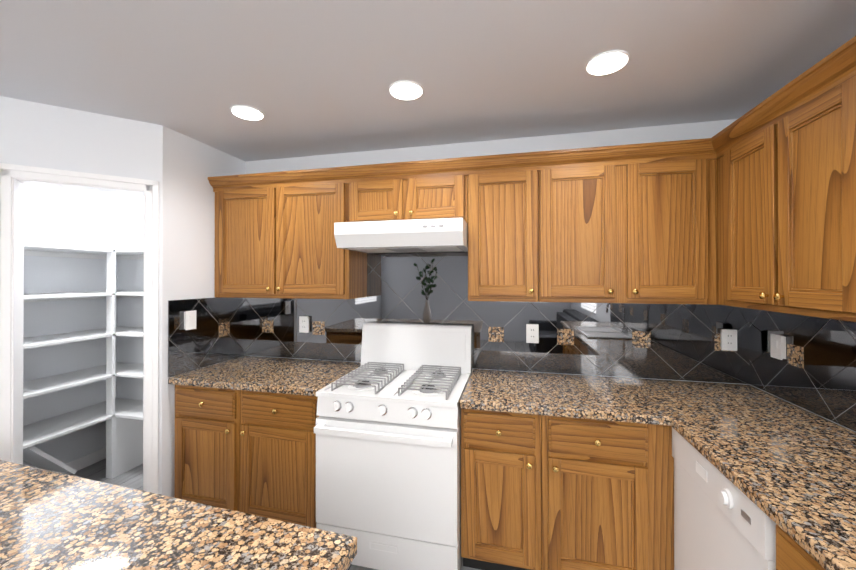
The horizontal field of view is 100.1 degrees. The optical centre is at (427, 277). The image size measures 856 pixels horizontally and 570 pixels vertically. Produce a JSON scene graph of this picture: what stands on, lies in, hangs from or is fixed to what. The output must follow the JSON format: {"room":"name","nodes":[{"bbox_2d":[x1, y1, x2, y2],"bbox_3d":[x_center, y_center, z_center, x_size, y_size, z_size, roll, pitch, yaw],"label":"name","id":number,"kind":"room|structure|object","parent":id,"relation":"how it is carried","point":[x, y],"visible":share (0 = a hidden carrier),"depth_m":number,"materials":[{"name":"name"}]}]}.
{"room":"kitchen","nodes":[
{"label":"kitchen","id":0,"kind":"room"},
{"bbox_2d":[23,184,116,467],"bbox_3d":[-3.511,0.299,-0.025,0.120,2.440,6.500,0,0,13],"label":"wall","id":1,"kind":"structure","parent":0,"point":[68,217],"depth_m":2.78,"materials":[{"name":"white paint"}]},
{"bbox_2d":[50,447,105,474],"bbox_3d":[-2.278,1.481,2.343,1.195,0.090,1.318,0,0,13],"label":"baseboard","id":2,"kind":"structure","parent":1,"relation":"attached to","point":[87,460],"depth_m":2.90,"materials":[{"name":"white wood"}]},
{"bbox_2d":[0,96,162,494],"bbox_3d":[-1.996,0.305,1.972,0.870,2.440,0.110,0,0,-32],"label":"wall","id":3,"kind":"structure","parent":0,"point":[35,134],"depth_m":1.98,"materials":[{"name":"white paint"}]},
{"bbox_2d":[0,163,158,493],"bbox_3d":[-1.921,0.476,2.013,0.666,2.098,0.142,0,0,-32],"label":"door frame","id":4,"kind":"structure","parent":3,"relation":"attached to","point":[14,179],"depth_m":1.91,"materials":[{"name":"white wood"}]},
{"bbox_2d":[162,126,245,496],"bbox_3d":[-1.571,0.307,2.503,0.110,2.440,0.690,0,0,13],"label":"wall","id":5,"kind":"structure","parent":0,"point":[191,166],"depth_m":2.29,"materials":[{"name":"white paint"}]},
{"bbox_2d":[168,297,244,376],"bbox_3d":[-1.509,0.377,2.500,0.009,0.468,0.644,0,0,13],"label":"backsplash","id":6,"kind":"structure","parent":5,"relation":"attached to","point":[216,335],"depth_m":2.45,"materials":[{"name":"black tile"}]},
{"bbox_2d":[184,310,195,329],"bbox_3d":[-1.534,0.276,2.312,0.028,0.120,0.076,0,0,13],"label":"electrical outlet","id":7,"kind":"object","parent":6,"relation":"attached to","point":[189,320],"visible":0.98,"depth_m":2.30,"materials":[{"name":"white plastic"}]},
{"bbox_2d":[208,138,707,191],"bbox_3d":[-0.021,-0.647,2.151,3.067,0.090,0.058,0,0,13],"label":"crown molding","id":8,"kind":"structure","parent":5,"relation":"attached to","point":[693,149],"depth_m":2.07,"materials":[{"name":"brown wood"}]},
{"bbox_2d":[69,458,480,569],"bbox_3d":[-1.175,1.547,-0.579,4.920,0.060,6.740,0,0,13],"label":"floor","id":9,"kind":"structure","parent":0,"point":[131,478],"depth_m":2.74,"materials":[{"name":"grey tile"}]},
{"bbox_2d":[23,243,110,478],"bbox_3d":[-2.686,0.656,2.341,0.399,1.740,0.870,0,0,13],"label":"shelf","id":10,"kind":"object","parent":9,"relation":"on","point":[35,433],"depth_m":2.59,"materials":[{"name":"white wood"}]},
{"bbox_2d":[111,249,143,478],"bbox_3d":[-2.165,0.658,2.829,1.190,1.740,0.319,0,0,13],"label":"shelf","id":11,"kind":"object","parent":9,"relation":"on","point":[123,418],"depth_m":2.79,"materials":[{"name":"white wood"}]},
{"bbox_2d":[174,385,239,511],"bbox_3d":[-1.281,1.091,2.445,0.477,0.872,0.656,0,0,13],"label":"base cabinet","id":12,"kind":"object","parent":9,"relation":"on","point":[207,445],"visible":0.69,"depth_m":2.16,"materials":[{"name":"brown wood"}]},
{"bbox_2d":[240,390,318,527],"bbox_3d":[-0.781,1.090,2.328,0.546,0.872,0.656,0,0,13],"label":"base cabinet","id":13,"kind":"object","parent":9,"relation":"on","point":[277,458],"visible":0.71,"depth_m":2.05,"materials":[{"name":"brown wood"}]},
{"bbox_2d":[168,356,360,395],"bbox_3d":[-1.014,0.632,2.383,1.025,0.040,0.644,0,0,13],"label":"countertop","id":14,"kind":"structure","parent":13,"relation":"on","point":[308,377],"depth_m":2.23,"materials":[{"name":"stone"}]},
{"bbox_2d":[314,322,471,569],"bbox_3d":[-0.155,0.923,2.122,0.756,1.205,0.740,0,0,13],"label":"stove","id":15,"kind":"object","parent":9,"relation":"on","point":[387,429],"visible":1,"depth_m":1.83,"materials":[{"name":"white metal"}]},
{"bbox_2d":[461,408,541,569],"bbox_3d":[0.421,1.089,2.045,0.391,0.872,0.656,0,0,13],"label":"base cabinet","id":16,"kind":"object","parent":9,"relation":"on","point":[500,490],"visible":0.9,"depth_m":1.76,"materials":[{"name":"brown wood"}]},
{"bbox_2d":[460,369,659,424],"bbox_3d":[0.668,0.631,1.986,0.900,0.040,0.647,0,0,13],"label":"countertop","id":17,"kind":"structure","parent":16,"relation":"on","point":[606,398],"depth_m":1.84,"materials":[{"name":"stone"}]},
{"bbox_2d":[541,415,673,569],"bbox_3d":[0.894,1.089,1.934,0.577,0.872,0.656,0,0,13],"label":"base cabinet","id":18,"kind":"object","parent":9,"relation":"on","point":[607,495],"visible":0.9,"depth_m":1.65,"materials":[{"name":"brown wood"}]},
{"bbox_2d":[672,427,776,569],"bbox_3d":[1.307,1.088,1.234,0.637,0.870,0.605,0,0,13],"label":"dishwasher","id":19,"kind":"object","parent":9,"relation":"on","point":[722,521],"visible":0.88,"depth_m":1.28,"materials":[{"name":"white metal"}]},
{"bbox_2d":[776,525,824,569],"bbox_3d":[1.138,1.085,0.490,0.656,0.872,0.916,0,0,13],"label":"base cabinet","id":20,"kind":"object","parent":9,"relation":"on","point":[791,554],"visible":0.27,"depth_m":0.92,"materials":[{"name":"brown wood"}]},
{"bbox_2d":[624,378,855,569],"bbox_3d":[1.164,0.627,0.666,0.671,0.040,2.988,0,0,13],"label":"countertop","id":21,"kind":"structure","parent":20,"relation":"on","point":[788,468],"depth_m":1.25,"materials":[{"name":"stone"}]},
{"bbox_3d":[-1.233,1.085,0.570,1.875,0.872,1.122,0,0,13],"label":"kitchen island","id":22,"kind":"object","parent":9,"relation":"on","visible":0},
{"bbox_2d":[0,460,356,569],"bbox_3d":[-1.240,0.627,0.564,1.968,0.040,1.206,0,0,13],"label":"island countertop","id":23,"kind":"structure","parent":22,"relation":"on","point":[51,520],"depth_m":0.85,"materials":[{"name":"stone"}]},
{"bbox_2d":[0,0,855,161],"bbox_3d":[-1.175,-0.963,-0.571,4.920,0.080,6.740,0,0,13],"label":"ceiling","id":24,"kind":"structure","parent":0,"point":[312,77],"depth_m":1.54,"materials":[{"name":"white paint"}]},
{"bbox_2d":[230,105,263,119],"bbox_3d":[-0.999,-0.909,1.987,0.168,0.011,0.168,0,0,13],"label":"recessed light","id":25,"kind":"object","parent":24,"relation":"in","point":[246,112],"visible":1,"depth_m":1.97,"materials":[{"name":"white"}]},
{"bbox_2d":[389,80,422,99],"bbox_3d":[-0.106,-0.910,1.751,0.168,0.011,0.168,0,0,13],"label":"recessed light","id":26,"kind":"object","parent":24,"relation":"in","point":[406,90],"visible":1,"depth_m":1.74,"materials":[{"name":"white"}]},
{"bbox_2d":[585,50,628,74],"bbox_3d":[0.763,-0.911,1.528,0.168,0.011,0.168,0,0,13],"label":"recessed light","id":27,"kind":"object","parent":24,"relation":"in","point":[607,62],"visible":1,"depth_m":1.51,"materials":[{"name":"white"}]},
{"bbox_2d":[117,119,749,399],"bbox_3d":[-0.418,0.307,2.647,4.920,2.440,0.120,0,0,13],"label":"wall","id":28,"kind":"structure","parent":0,"point":[130,229],"depth_m":2.62,"materials":[{"name":"white paint"}]},
{"bbox_2d":[215,183,366,298],"bbox_3d":[-0.979,-0.246,2.535,1.026,0.775,0.351,0,0,13],"label":"upper cabinet","id":29,"kind":"object","parent":28,"relation":"attached to","point":[277,242],"visible":0.92,"depth_m":2.39,"materials":[{"name":"brown wood"}]},
{"bbox_2d":[349,175,467,223],"bbox_3d":[-0.107,-0.479,2.331,0.760,0.310,0.351,0,0,13],"label":"upper cabinet","id":30,"kind":"object","parent":28,"relation":"attached to","point":[439,197],"visible":0.83,"depth_m":2.18,"materials":[{"name":"brown wood"}]},
{"bbox_2d":[334,218,467,252],"bbox_3d":[-0.126,-0.243,2.251,0.756,0.153,0.496,0,0,13],"label":"range hood","id":31,"kind":"object","parent":30,"relation":"attached to","point":[425,235],"visible":1,"depth_m":2.03,"materials":[{"name":"white metal"}]},
{"bbox_2d":[245,252,749,383],"bbox_3d":[0.202,0.145,2.433,3.371,0.932,0.009,0,0,13],"label":"backsplash","id":32,"kind":"structure","parent":28,"relation":"attached to","point":[666,341],"depth_m":2.35,"materials":[{"name":"black tile"}]},
{"bbox_2d":[299,316,308,332],"bbox_3d":[-0.922,0.351,2.679,0.076,0.120,0.026,0,0,13],"label":"electrical outlet","id":33,"kind":"object","parent":32,"relation":"attached to","point":[303,324],"visible":1,"depth_m":2.67,"materials":[{"name":"white plastic"}]},
{"bbox_2d":[526,324,538,342],"bbox_3d":[0.671,0.361,2.304,0.076,0.120,0.026,0,0,13],"label":"electrical outlet","id":34,"kind":"object","parent":32,"relation":"attached to","point":[532,333],"visible":1,"depth_m":2.29,"materials":[{"name":"white plastic"}]},
{"bbox_2d":[720,329,736,350],"bbox_3d":[1.723,0.358,2.057,0.076,0.120,0.026,0,0,13],"label":"electrical outlet","id":35,"kind":"object","parent":32,"relation":"attached to","point":[728,339],"visible":1,"depth_m":2.05,"materials":[{"name":"white plastic"}]},
{"bbox_2d":[468,170,537,301],"bbox_3d":[0.459,-0.247,2.197,0.399,0.775,0.351,0,0,13],"label":"upper cabinet","id":36,"kind":"object","parent":28,"relation":"attached to","point":[502,236],"visible":0.92,"depth_m":2.06,"materials":[{"name":"brown wood"}]},
{"bbox_2d":[538,159,717,304],"bbox_3d":[1.081,-0.247,2.051,0.875,0.775,0.351,0,0,13],"label":"upper cabinet","id":37,"kind":"object","parent":28,"relation":"attached to","point":[642,233],"visible":0.88,"depth_m":1.90,"materials":[{"name":"brown wood"}]},
{"bbox_2d":[708,36,855,159],"bbox_3d":[1.290,-0.650,1.150,0.058,0.090,1.260,0,0,13],"label":"crown molding","id":38,"kind":"structure","parent":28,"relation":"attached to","point":[832,70],"depth_m":1.30,"materials":[{"name":"brown wood"}]},
{"bbox_2d":[751,385,855,431],"bbox_3d":[1.161,0.295,-1.124,0.120,2.440,6.500,0,0,13],"label":"wall","id":39,"kind":"structure","parent":0,"point":[805,409],"depth_m":1.67,"materials":[{"name":"black tile"}]},
{"bbox_2d":[717,76,855,321],"bbox_3d":[1.544,-0.249,1.554,0.351,0.775,1.106,0,0,13],"label":"upper cabinet","id":40,"kind":"object","parent":39,"relation":"attached to","point":[786,193],"visible":0.9,"depth_m":1.32,"materials":[{"name":"brown wood"}]},
{"bbox_2d":[749,309,855,430],"bbox_3d":[1.495,0.371,0.590,0.009,0.468,2.989,0,0,13],"label":"backsplash","id":41,"kind":"structure","parent":39,"relation":"attached to","point":[814,371],"depth_m":1.63,"materials":[{"name":"black tile"}]},
{"bbox_2d":[770,333,785,359],"bbox_3d":[1.761,0.349,1.804,0.028,0.120,0.076,0,0,13],"label":"light switch","id":42,"kind":"object","parent":41,"relation":"attached to","point":[777,346],"visible":1,"depth_m":1.79,"materials":[{"name":"white plastic"}]}
]}

